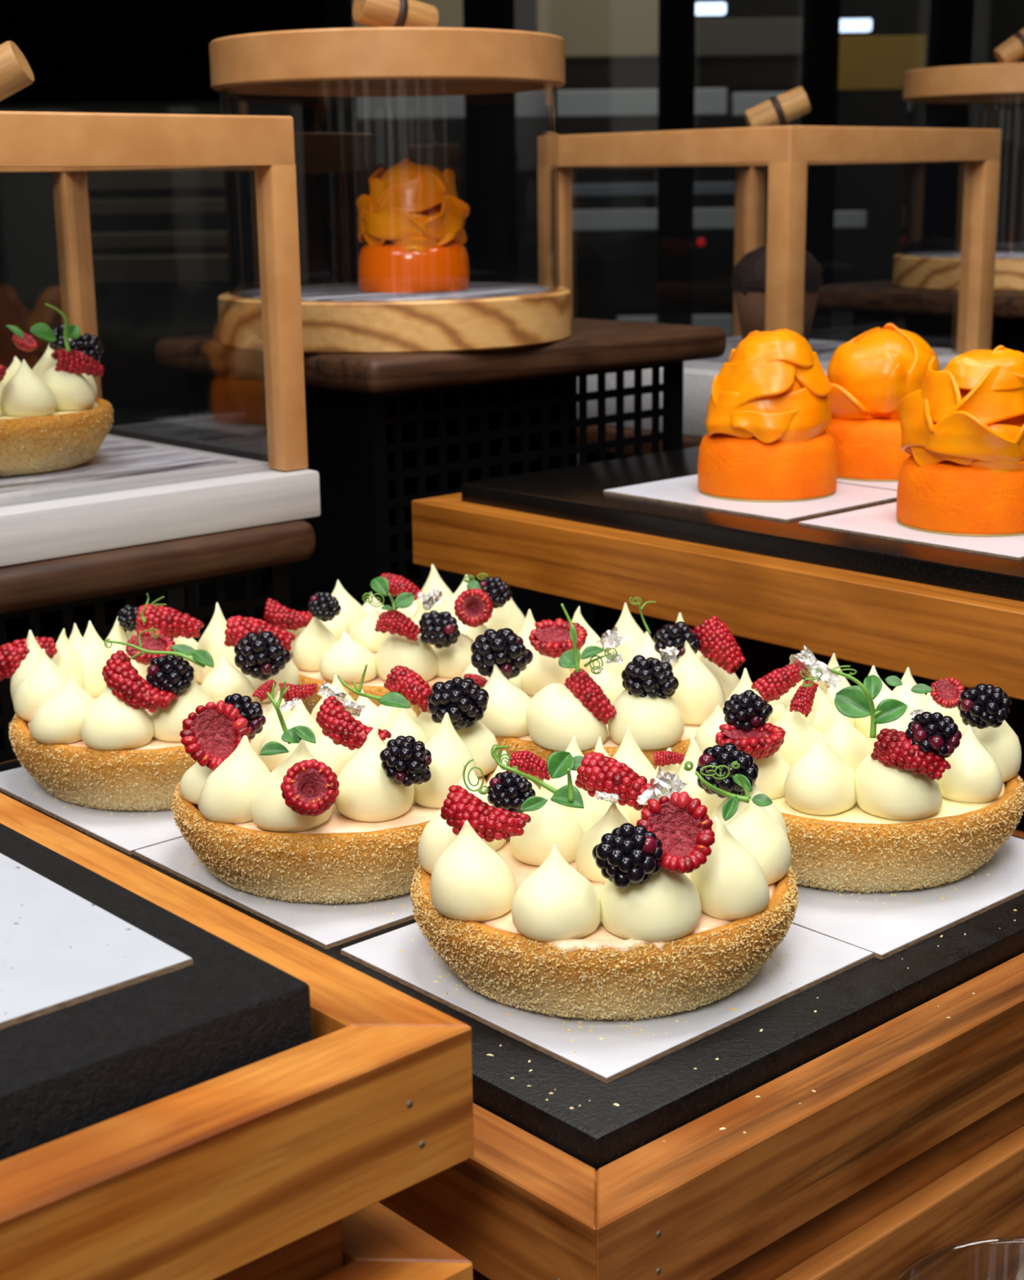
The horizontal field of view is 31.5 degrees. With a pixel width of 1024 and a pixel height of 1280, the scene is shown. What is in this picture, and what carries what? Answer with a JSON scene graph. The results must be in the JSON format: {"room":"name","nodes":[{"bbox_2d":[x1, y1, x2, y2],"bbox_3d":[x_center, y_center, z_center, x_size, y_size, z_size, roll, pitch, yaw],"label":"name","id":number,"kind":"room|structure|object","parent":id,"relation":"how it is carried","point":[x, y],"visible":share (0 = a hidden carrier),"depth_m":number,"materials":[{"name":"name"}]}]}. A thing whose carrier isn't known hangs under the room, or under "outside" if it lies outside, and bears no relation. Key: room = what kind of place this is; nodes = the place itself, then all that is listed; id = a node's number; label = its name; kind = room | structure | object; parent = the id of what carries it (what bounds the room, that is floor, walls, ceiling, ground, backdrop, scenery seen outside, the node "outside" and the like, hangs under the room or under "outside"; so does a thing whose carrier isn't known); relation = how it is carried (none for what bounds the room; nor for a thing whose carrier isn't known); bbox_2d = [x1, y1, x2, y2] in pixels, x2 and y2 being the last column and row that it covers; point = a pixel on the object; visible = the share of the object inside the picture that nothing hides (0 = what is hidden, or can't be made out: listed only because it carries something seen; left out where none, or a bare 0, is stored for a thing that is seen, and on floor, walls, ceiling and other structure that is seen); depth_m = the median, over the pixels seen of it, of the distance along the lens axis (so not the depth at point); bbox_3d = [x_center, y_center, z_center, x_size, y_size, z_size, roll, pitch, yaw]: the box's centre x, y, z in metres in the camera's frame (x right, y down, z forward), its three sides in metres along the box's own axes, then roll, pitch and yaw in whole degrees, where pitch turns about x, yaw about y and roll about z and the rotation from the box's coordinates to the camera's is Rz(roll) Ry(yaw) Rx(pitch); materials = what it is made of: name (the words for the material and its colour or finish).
{"room":"food shop","nodes":[
{"label":"food shop","id":0,"kind":"room"},
{"bbox_2d":[0,0,324,103],"bbox_3d":[-1.147,-1.730,2.202,1.755,2.085,0.041,-1,14,0],"label":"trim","id":1,"kind":"structure","parent":0,"point":[75,51],"depth_m":2.42,"materials":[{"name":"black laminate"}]},
{"bbox_2d":[0,0,1023,448],"bbox_3d":[-0.026,-1.874,5.355,8.000,3.370,0.103,-1,14,0],"label":"wall","id":2,"kind":"structure","parent":0,"point":[615,273],"depth_m":5.46,"materials":[{"name":"black"}]},
{"bbox_2d":[1,759,1023,1279],"bbox_3d":[-0.010,0.078,0.590,0.262,0.028,0.372,-13,19,-40],"label":"wooden tray","id":3,"kind":"object","parent":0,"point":[695,1203],"visible":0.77,"depth_m":0.41,"materials":[{"name":"red wood"}]},
{"bbox_3d":[0.158,0.469,3.030,12.000,0.050,12.000,-13,19,-40],"label":"floor","id":4,"kind":"structure","parent":0,"visible":0},
{"bbox_3d":[-0.044,0.475,1.180,3.000,0.844,1.500,-13,19,-40],"label":"trim","id":5,"kind":"structure","parent":4,"relation":"on","visible":0},
{"bbox_2d":[167,453,579,639],"bbox_3d":[-0.043,0.053,1.067,3.100,0.030,1.620,-13,19,-40],"label":"trim","id":6,"kind":"structure","parent":5,"relation":"on","point":[176,601],"depth_m":1.35,"materials":[{"name":"black"}]},
{"bbox_2d":[0,563,290,763],"bbox_3d":[-0.217,0.037,0.779,0.173,0.145,0.184,-13,19,-40],"label":"stand","id":7,"kind":"object","parent":6,"relation":"on","point":[47,621],"visible":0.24,"depth_m":0.73,"materials":[{"name":"black plastic"}]},
{"bbox_2d":[0,519,315,613],"bbox_3d":[-0.215,-0.042,0.760,0.190,0.017,0.200,-13,19,-40],"label":"table top","id":8,"kind":"object","parent":7,"relation":"on","point":[28,585],"visible":0.52,"depth_m":0.70,"materials":[{"name":"brown wood"}]},
{"bbox_2d":[0,302,114,476],"bbox_3d":[-0.215,-0.105,0.745,0.101,0.067,0.100,1,14,7],"label":"tart","id":9,"kind":"object","parent":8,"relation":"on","point":[52,417],"visible":1,"depth_m":0.72,"materials":[{"name":"brown food"}]},
{"bbox_2d":[0,40,308,471],"bbox_3d":[-0.211,-0.153,0.738,0.178,0.170,0.178,-13,19,-40],"label":"glass case","id":10,"kind":"object","parent":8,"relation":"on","point":[66,144],"visible":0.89,"depth_m":0.72,"materials":[{"name":"brown wood"}]},
{"bbox_2d":[0,434,320,567],"bbox_3d":[-0.211,-0.062,0.759,0.184,0.023,0.190,-13,19,-40],"label":"marble slab","id":11,"kind":"object","parent":8,"relation":"on","point":[132,491],"visible":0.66,"depth_m":0.71,"materials":[{"name":"white stone"}]},
{"bbox_2d":[213,1219,343,1279],"bbox_3d":[-0.060,0.127,0.369,0.036,0.050,0.040,-13,19,-40],"label":"block","id":12,"kind":"object","parent":6,"relation":"on","point":[315,1255],"visible":0.04,"depth_m":0.36,"materials":[{"name":"red wood"}]},
{"bbox_2d":[0,792,474,1279],"bbox_3d":[-0.226,0.082,0.397,0.271,0.028,0.353,-13,19,-40],"label":"wooden tray","id":13,"kind":"object","parent":12,"relation":"on","point":[206,1180],"visible":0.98,"depth_m":0.33,"materials":[{"name":"brown wood"}]},
{"bbox_2d":[0,822,311,1161],"bbox_3d":[-0.226,0.075,0.395,0.223,0.033,0.313,-13,19,-40],"label":"stone slab","id":14,"kind":"object","parent":13,"relation":"in","point":[71,1069],"visible":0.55,"depth_m":0.34,"materials":[{"name":"stone"}]},
{"bbox_2d":[0,853,193,1029],"bbox_3d":[-0.172,0.064,0.365,0.155,0.002,0.154,-13,19,-40],"label":"tile","id":15,"kind":"object","parent":14,"relation":"on","point":[60,949],"visible":1,"depth_m":0.36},
{"bbox_2d":[317,1202,473,1279],"bbox_3d":[-0.226,0.131,0.408,0.269,0.028,0.353,-13,19,-40],"label":"wooden riser","id":16,"kind":"object","parent":6,"relation":"on","point":[379,1243],"visible":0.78,"depth_m":0.37,"materials":[{"name":"brown wood"}]},
{"bbox_2d":[186,361,684,636],"bbox_3d":[-0.039,-0.053,1.014,0.217,0.200,0.163,-13,19,-40],"label":"stand","id":17,"kind":"object","parent":6,"relation":"on","point":[373,455],"visible":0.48,"depth_m":0.94,"materials":[{"name":"black plastic"}]},
{"bbox_2d":[155,317,726,394],"bbox_3d":[-0.037,-0.159,0.988,0.249,0.017,0.194,-13,19,-40],"label":"table top","id":18,"kind":"object","parent":17,"relation":"on","point":[593,344],"visible":0.69,"depth_m":0.92,"materials":[{"name":"brown wood"}]},
{"bbox_2d":[208,0,565,299],"bbox_3d":[-0.062,-0.255,0.929,0.179,0.149,0.179,-13,19,-40],"label":"glass cloche","id":19,"kind":"object","parent":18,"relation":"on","point":[404,51],"visible":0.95,"depth_m":0.85,"materials":[{"name":"brown wood"}]},
{"bbox_2d":[217,281,571,353],"bbox_3d":[-0.061,-0.170,0.950,0.183,0.025,0.183,-13,19,-40],"label":"plinth","id":20,"kind":"object","parent":18,"relation":"on","point":[337,317],"visible":0.73,"depth_m":0.87,"materials":[{"name":"brown wood"}]},
{"bbox_2d":[356,158,470,293],"bbox_3d":[-0.051,-0.214,0.937,0.058,0.066,0.060,-13,19,-40],"label":"cake","id":21,"kind":"object","parent":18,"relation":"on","point":[411,220],"visible":1,"depth_m":0.92,"materials":[{"name":"orange food"}]},
{"bbox_2d":[0,759,1023,1178],"bbox_3d":[-0.010,0.073,0.588,0.226,0.029,0.336,-13,19,-40],"label":"stone slab","id":22,"kind":"object","parent":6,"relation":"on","point":[667,1094],"visible":0.23,"depth_m":0.43,"materials":[{"name":"stone"}]},
{"bbox_2d":[0,767,182,854],"bbox_3d":[-0.114,0.048,0.628,0.101,0.002,0.100,-13,19,-40],"label":"card","id":23,"kind":"object","parent":22,"relation":"on","point":[128,833],"visible":0.28,"depth_m":0.59,"materials":[{"name":"white cardboard"}]},
{"bbox_2d":[0,593,299,812],"bbox_3d":[-0.122,0.018,0.624,0.101,0.060,0.100,9,17,34],"label":"tart","id":24,"kind":"object","parent":23,"relation":"on","point":[96,722],"visible":0.91,"depth_m":0.59,"materials":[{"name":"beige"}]},
{"bbox_2d":[133,836,414,949],"bbox_3d":[-0.046,0.065,0.556,0.100,0.002,0.099,-13,19,-40],"label":"card","id":25,"kind":"object","parent":22,"relation":"on","point":[320,926],"visible":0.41,"depth_m":0.51,"materials":[{"name":"white cardboard"}]},
{"bbox_2d":[170,664,499,904],"bbox_3d":[-0.052,0.035,0.545,0.102,0.063,0.101,-13,19,-40],"label":"tart","id":26,"kind":"object","parent":25,"relation":"on","point":[335,803],"visible":0.86,"depth_m":0.51,"materials":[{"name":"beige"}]},
{"bbox_2d":[23,777,1023,1142],"bbox_3d":[-0.002,0.064,0.573,0.215,0.008,0.333,-13,19,-40],"label":"crumbs","id":27,"kind":"object","parent":22,"relation":"on","point":[942,935],"visible":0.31,"depth_m":0.46,"materials":[{"name":"beige food"}]},
{"bbox_2d":[340,923,874,1083],"bbox_3d":[0.025,0.083,0.482,0.100,0.002,0.100,-13,19,-41],"label":"tile","id":28,"kind":"object","parent":22,"relation":"on","point":[820,957],"visible":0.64,"depth_m":0.45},
{"bbox_2d":[410,726,799,1021],"bbox_3d":[0.023,0.052,0.470,0.101,0.065,0.100,-14,19,-43],"label":"tart","id":29,"kind":"object","parent":28,"relation":"on","point":[619,887],"visible":1,"depth_m":0.44,"materials":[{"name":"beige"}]},
{"bbox_2d":[791,835,1023,959],"bbox_3d":[0.101,0.066,0.546,0.101,0.002,0.101,-13,19,-40],"label":"card","id":30,"kind":"object","parent":22,"relation":"on","point":[907,923],"visible":0.28,"depth_m":0.51,"materials":[{"name":"white cardboard"}]},
{"bbox_2d":[695,644,1023,893],"bbox_3d":[0.103,0.030,0.547,0.100,0.067,0.101,-1,14,1],"label":"tart","id":31,"kind":"object","parent":30,"relation":"on","point":[874,787],"visible":0.88,"depth_m":0.52,"materials":[{"name":"brown food"}]},
{"bbox_3d":[0.030,0.047,0.625,0.099,0.002,0.099,-13,19,-40],"label":"card","id":32,"kind":"object","parent":22,"relation":"on","visible":0},
{"bbox_2d":[461,596,745,790],"bbox_3d":[0.032,0.012,0.617,0.100,0.070,0.100,-1,14,-1],"label":"tart","id":33,"kind":"object","parent":32,"relation":"on","point":[549,683],"visible":0.8,"depth_m":0.59,"materials":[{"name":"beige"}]},
{"bbox_3d":[-0.041,0.030,0.699,0.099,0.002,0.099,-13,19,-40],"label":"card","id":34,"kind":"object","parent":22,"relation":"on","visible":0},
{"bbox_2d":[263,564,525,717],"bbox_3d":[-0.041,0.000,0.692,0.100,0.059,0.100,4,15,17],"label":"tart","id":35,"kind":"object","parent":34,"relation":"on","point":[433,630],"visible":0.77,"depth_m":0.66,"materials":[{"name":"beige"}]},
{"bbox_2d":[472,829,1023,1279],"bbox_3d":[0.025,0.114,0.628,0.328,0.062,0.367,-13,19,-40],"label":"wooden crate","id":36,"kind":"object","parent":6,"relation":"on","point":[970,1185],"visible":0.02,"depth_m":0.46,"materials":[{"name":"brown wood"}]},
{"bbox_2d":[593,604,1023,831],"bbox_3d":[0.227,0.043,0.762,0.150,0.130,0.400,-13,19,-40],"label":"tray stand","id":37,"kind":"object","parent":6,"relation":"on","point":[762,658],"visible":0.02,"depth_m":0.77,"materials":[{"name":"black plastic"}]},
{"bbox_2d":[411,492,1023,700],"bbox_3d":[0.200,-0.029,0.721,0.242,0.029,0.463,-13,19,-40],"label":"wooden tray","id":38,"kind":"object","parent":37,"relation":"on","point":[938,633],"visible":0.52,"depth_m":0.67,"materials":[{"name":"brown wood"}]},
{"bbox_2d":[461,446,1023,601],"bbox_3d":[0.200,-0.036,0.720,0.214,0.032,0.427,-13,19,-40],"label":"stone slab","id":39,"kind":"object","parent":38,"relation":"on","point":[575,493],"visible":0.36,"depth_m":0.70,"materials":[{"name":"stone"}]},
{"bbox_2d":[603,474,897,522],"bbox_3d":[0.103,-0.061,0.760,0.082,0.001,0.100,-13,19,-40],"label":"card","id":40,"kind":"object","parent":39,"relation":"on","point":[682,491],"visible":0.53,"depth_m":0.74,"materials":[{"name":"white cardboard"}]},
{"bbox_2d":[697,328,837,502],"bbox_3d":[0.106,-0.095,0.753,0.058,0.067,0.058,1,14,6],"label":"cake","id":41,"kind":"object","parent":40,"relation":"on","point":[769,414],"visible":1,"depth_m":0.73,"materials":[{"name":"orange food"}]},
{"bbox_2d":[837,479,898,490],"bbox_3d":[0.170,-0.075,0.810,0.082,0.001,0.100,-13,19,-40],"label":"card","id":42,"kind":"object","parent":39,"relation":"on","point":[893,486],"visible":0.02,"depth_m":0.78,"materials":[{"name":"white cardboard"}]},
{"bbox_2d":[825,323,940,481],"bbox_3d":[0.162,-0.106,0.799,0.060,0.064,0.058,-13,19,-40],"label":"cake","id":43,"kind":"object","parent":42,"relation":"on","point":[869,374],"visible":0.64,"depth_m":0.78,"materials":[{"name":"orange food"}]},
{"bbox_2d":[798,502,1023,560],"bbox_3d":[0.172,-0.043,0.684,0.084,0.001,0.096,-13,19,-40],"label":"card","id":44,"kind":"object","parent":39,"relation":"on","point":[880,521],"visible":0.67,"depth_m":0.67,"materials":[{"name":"white cardboard"}]},
{"bbox_2d":[896,345,1023,537],"bbox_3d":[0.174,-0.077,0.677,0.059,0.067,0.058,-10,17,-33],"label":"cake","id":45,"kind":"object","parent":44,"relation":"on","point":[962,432],"visible":1,"depth_m":0.66,"materials":[{"name":"orange food"}]},
{"bbox_2d":[852,311,1023,353],"bbox_3d":[0.403,-0.174,1.483,0.180,0.194,0.180,-13,19,-40],"label":"tray stand","id":46,"kind":"object","parent":6,"relation":"on","point":[938,331],"visible":0.02,"depth_m":1.41,"materials":[{"name":"black plastic"}]},
{"bbox_2d":[815,280,1023,319],"bbox_3d":[0.407,-0.278,1.462,0.265,0.017,0.260,-13,19,-40],"label":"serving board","id":47,"kind":"object","parent":46,"relation":"on","point":[877,296],"visible":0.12,"depth_m":1.39,"materials":[{"name":"brown wood"}]},
{"bbox_2d":[893,248,1023,291],"bbox_3d":[0.398,-0.296,1.452,0.184,0.025,0.184,-13,19,-40],"label":"plinth","id":48,"kind":"object","parent":47,"relation":"on","point":[935,270],"visible":0.77,"depth_m":1.40,"materials":[{"name":"brown wood"}]},
{"bbox_2d":[902,28,1023,257],"bbox_3d":[0.397,-0.394,1.428,0.179,0.177,0.179,-13,19,-40],"label":"glass cloche","id":49,"kind":"object","parent":47,"relation":"on","point":[1003,82],"visible":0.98,"depth_m":1.37,"materials":[{"name":"brown wood"}]},
{"bbox_2d":[894,1235,1023,1279],"bbox_3d":[0.108,0.172,0.363,0.070,0.076,0.070,-13,19,-40],"label":"glass tumbler","id":50,"kind":"object","parent":6,"relation":"on","point":[896,1278],"visible":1,"depth_m":0.38,"materials":[{"name":"white"}]},
{"bbox_3d":[0.175,-0.077,1.262,0.180,0.122,0.180,-13,19,-40],"label":"tray stand","id":51,"kind":"object","parent":6,"relation":"on","visible":0},
{"bbox_2d":[577,425,702,457],"bbox_3d":[0.172,-0.146,1.248,0.254,0.019,0.253,-13,19,-40],"label":"serving board","id":52,"kind":"object","parent":51,"relation":"on","point":[689,442],"visible":0.02,"depth_m":1.17,"materials":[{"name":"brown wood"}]},
{"bbox_2d":[577,336,961,437],"bbox_3d":[0.171,-0.175,1.236,0.231,0.043,0.232,-13,19,-40],"label":"plinth","id":53,"kind":"object","parent":52,"relation":"on","point":[698,382],"visible":0.14,"depth_m":1.16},
{"bbox_2d":[537,86,1001,370],"bbox_3d":[0.169,-0.277,1.210,0.216,0.174,0.215,-13,19,-40],"label":"glass case","id":54,"kind":"object","parent":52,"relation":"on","point":[787,150],"visible":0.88,"depth_m":1.16,"materials":[{"name":"brown wood"}]},
{"bbox_2d":[730,244,823,342],"bbox_3d":[0.178,-0.230,1.222,0.061,0.070,0.062,-13,19,-40],"label":"muffin","id":55,"kind":"object","parent":52,"relation":"on","point":[748,279],"visible":0.34,"depth_m":1.20,"materials":[{"name":"brown food"}]},
{"bbox_2d":[734,289,819,342],"bbox_3d":[0.178,-0.216,1.226,0.056,0.040,0.056,-13,19,-40],"label":"paper cup","id":56,"kind":"object","parent":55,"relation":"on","point":[751,304],"depth_m":1.21,"materials":[{"name":"brown paper"}]},
{"bbox_3d":[0.003,0.189,2.779,5.200,0.620,0.060,-1,14,0],"label":"wall","id":57,"kind":"structure","parent":0,"visible":0},
{"bbox_2d":[301,0,360,284],"bbox_3d":[-0.170,-1.443,2.367,0.260,2.750,0.070,-1,14,0],"label":"window","id":58,"kind":"structure","parent":57,"relation":"in","point":[330,126],"depth_m":2.53,"materials":[{"name":"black glass"}]},
{"bbox_2d":[462,0,517,283],"bbox_3d":[0.072,-1.446,2.367,0.295,2.750,0.070,-1,14,0],"label":"window","id":59,"kind":"structure","parent":57,"relation":"in","point":[490,118],"depth_m":2.53,"materials":[{"name":"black glass"}]},
{"bbox_2d":[657,0,696,324],"bbox_3d":[0.309,-1.449,2.367,0.222,2.750,0.070,-1,14,0],"label":"pillar","id":60,"kind":"structure","parent":57,"relation":"in","point":[677,18],"depth_m":2.54,"materials":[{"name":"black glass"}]},
{"bbox_2d":[800,0,840,340],"bbox_3d":[0.500,-1.452,2.367,0.200,2.750,0.070,-1,14,0],"label":"pillar","id":61,"kind":"structure","parent":57,"relation":"in","point":[821,18],"depth_m":2.52,"materials":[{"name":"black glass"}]},
{"bbox_2d":[920,0,974,251],"bbox_3d":[0.979,-1.459,2.367,0.802,2.750,0.070,-1,14,0],"label":"pillar","id":62,"kind":"structure","parent":57,"relation":"in","point":[951,28],"depth_m":2.53,"materials":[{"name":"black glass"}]},
{"label":"outside","id":63,"kind":"structure","parent":0,"visible":0},
{"bbox_2d":[696,2,726,14],"bbox_3d":[0.408,-1.323,3.809,0.079,0.023,0.030,-1,14,0],"label":"ceiling lamp","id":64,"kind":"object","parent":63,"point":[702,8],"visible":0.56,"depth_m":3.79,"materials":[{"name":"white"}]},
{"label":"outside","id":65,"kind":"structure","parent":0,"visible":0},
{"bbox_2d":[840,17,872,31],"bbox_3d":[0.712,-1.291,3.818,0.085,0.025,0.030,-1,14,0],"label":"ceiling lamp","id":66,"kind":"object","parent":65,"point":[864,24],"visible":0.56,"depth_m":3.80,"materials":[{"name":"white"}]},
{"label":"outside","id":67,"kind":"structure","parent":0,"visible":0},
{"bbox_2d":[355,87,727,120],"bbox_3d":[0.062,-1.252,4.248,0.877,0.061,0.050,-1,14,0],"label":"guardrail","id":68,"kind":"object","parent":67,"point":[605,103],"visible":0.55,"depth_m":4.22,"materials":[{"name":"grey"}]},
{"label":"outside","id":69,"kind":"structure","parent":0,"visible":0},
{"bbox_2d":[731,91,786,116],"bbox_3d":[0.580,-1.252,4.250,0.131,0.053,0.050,-1,14,0],"label":"guardrail","id":70,"kind":"object","parent":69,"point":[741,102],"visible":0.49,"depth_m":4.22,"materials":[{"name":"grey"}]},
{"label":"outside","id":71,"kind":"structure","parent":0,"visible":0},
{"bbox_2d":[572,207,735,231],"bbox_3d":[0.333,-1.009,4.362,0.404,0.050,0.050,-1,14,0],"label":"guardrail","id":72,"kind":"object","parent":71,"point":[710,218],"visible":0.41,"depth_m":4.34,"materials":[{"name":"grey"}]},
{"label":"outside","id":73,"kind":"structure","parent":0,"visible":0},
{"bbox_2d":[834,210,866,228],"bbox_3d":[0.801,-1.009,4.363,0.092,0.041,0.050,-1,14,0],"label":"guardrail","id":74,"kind":"object","parent":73,"point":[843,219],"visible":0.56,"depth_m":4.34,"materials":[{"name":"grey"}]},
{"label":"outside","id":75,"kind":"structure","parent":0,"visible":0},
{"bbox_2d":[616,314,733,337],"bbox_3d":[0.400,-0.770,4.473,0.283,0.056,0.050,-1,14,0],"label":"guardrail","id":76,"kind":"object","parent":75,"point":[725,322],"visible":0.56,"depth_m":4.45,"materials":[{"name":"grey"}]},
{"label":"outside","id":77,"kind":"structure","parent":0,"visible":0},
{"bbox_2d":[572,182,735,196],"bbox_3d":[0.324,-1.039,4.189,0.382,0.029,0.030,-1,14,0],"label":"guardrail","id":78,"kind":"object","parent":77,"point":[700,188],"visible":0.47,"depth_m":4.17,"materials":[{"name":"grey"}]},
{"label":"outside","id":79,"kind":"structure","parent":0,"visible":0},
{"bbox_2d":[697,237,706,246],"bbox_3d":[0.366,-0.771,3.519,0.016,0.017,0.017,-13,19,-40],"label":"signal light","id":80,"kind":"object","parent":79,"point":[701,242],"visible":1,"depth_m":3.51,"materials":[{"name":"red"}]},
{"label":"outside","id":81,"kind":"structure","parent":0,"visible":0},
{"bbox_2d":[352,0,463,27],"bbox_3d":[-0.221,-1.538,4.408,0.377,0.232,0.100,-1,14,0],"label":"hoarding","id":82,"kind":"object","parent":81,"point":[450,11],"visible":0.02,"depth_m":4.37,"materials":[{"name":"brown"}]},
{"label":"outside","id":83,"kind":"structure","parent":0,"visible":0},
{"bbox_2d":[537,0,658,59],"bbox_3d":[0.214,-1.536,4.410,0.306,0.238,0.100,-1,14,0],"label":"wall panel","id":84,"kind":"object","parent":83,"point":[590,29],"visible":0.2,"depth_m":4.37,"materials":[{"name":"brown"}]},
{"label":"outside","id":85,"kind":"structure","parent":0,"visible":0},
{"bbox_2d":[695,17,803,58],"bbox_3d":[0.572,-1.466,4.428,0.279,0.087,0.100,-1,14,0],"label":"hoarding","id":86,"kind":"object","parent":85,"point":[767,37],"visible":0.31,"depth_m":4.38,"materials":[{"name":"grey"}]},
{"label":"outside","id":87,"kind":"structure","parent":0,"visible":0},
{"bbox_2d":[838,35,927,92],"bbox_3d":[0.886,-1.408,4.444,0.230,0.126,0.100,-1,14,0],"label":"wall panel","id":88,"kind":"object","parent":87,"point":[867,64],"visible":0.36,"depth_m":4.39,"materials":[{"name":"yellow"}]},
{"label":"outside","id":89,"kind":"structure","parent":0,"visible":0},
{"bbox_2d":[541,57,802,90],"bbox_3d":[0.396,-1.414,4.544,0.668,0.069,0.100,-1,14,0],"label":"hoarding","id":90,"kind":"object","parent":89,"point":[736,73],"visible":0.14,"depth_m":4.50,"materials":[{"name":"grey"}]},
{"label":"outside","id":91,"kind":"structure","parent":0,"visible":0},
{"bbox_2d":[86,167,256,191],"bbox_3d":[-0.795,-1.092,4.311,0.456,0.048,0.100,-1,14,0],"label":"step","id":92,"kind":"structure","parent":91,"point":[195,178],"depth_m":4.26,"materials":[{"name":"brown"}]},
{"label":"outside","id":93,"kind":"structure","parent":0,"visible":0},
{"bbox_2d":[88,197,257,215],"bbox_3d":[-0.776,-1.004,4.210,0.444,0.036,0.100,-1,14,0],"label":"step","id":94,"kind":"structure","parent":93,"point":[144,206],"depth_m":4.16,"materials":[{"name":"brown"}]},
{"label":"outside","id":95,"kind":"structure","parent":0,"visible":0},
{"bbox_2d":[90,230,258,248],"bbox_3d":[-0.758,-0.905,4.111,0.434,0.034,0.100,-1,14,0],"label":"step","id":96,"kind":"structure","parent":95,"point":[240,238],"depth_m":4.06,"materials":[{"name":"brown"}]},
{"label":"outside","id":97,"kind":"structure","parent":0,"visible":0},
{"bbox_2d":[92,253,260,284],"bbox_3d":[-0.739,-0.818,4.009,0.423,0.058,0.100,-1,14,0],"label":"step","id":98,"kind":"structure","parent":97,"point":[157,268],"depth_m":3.96,"materials":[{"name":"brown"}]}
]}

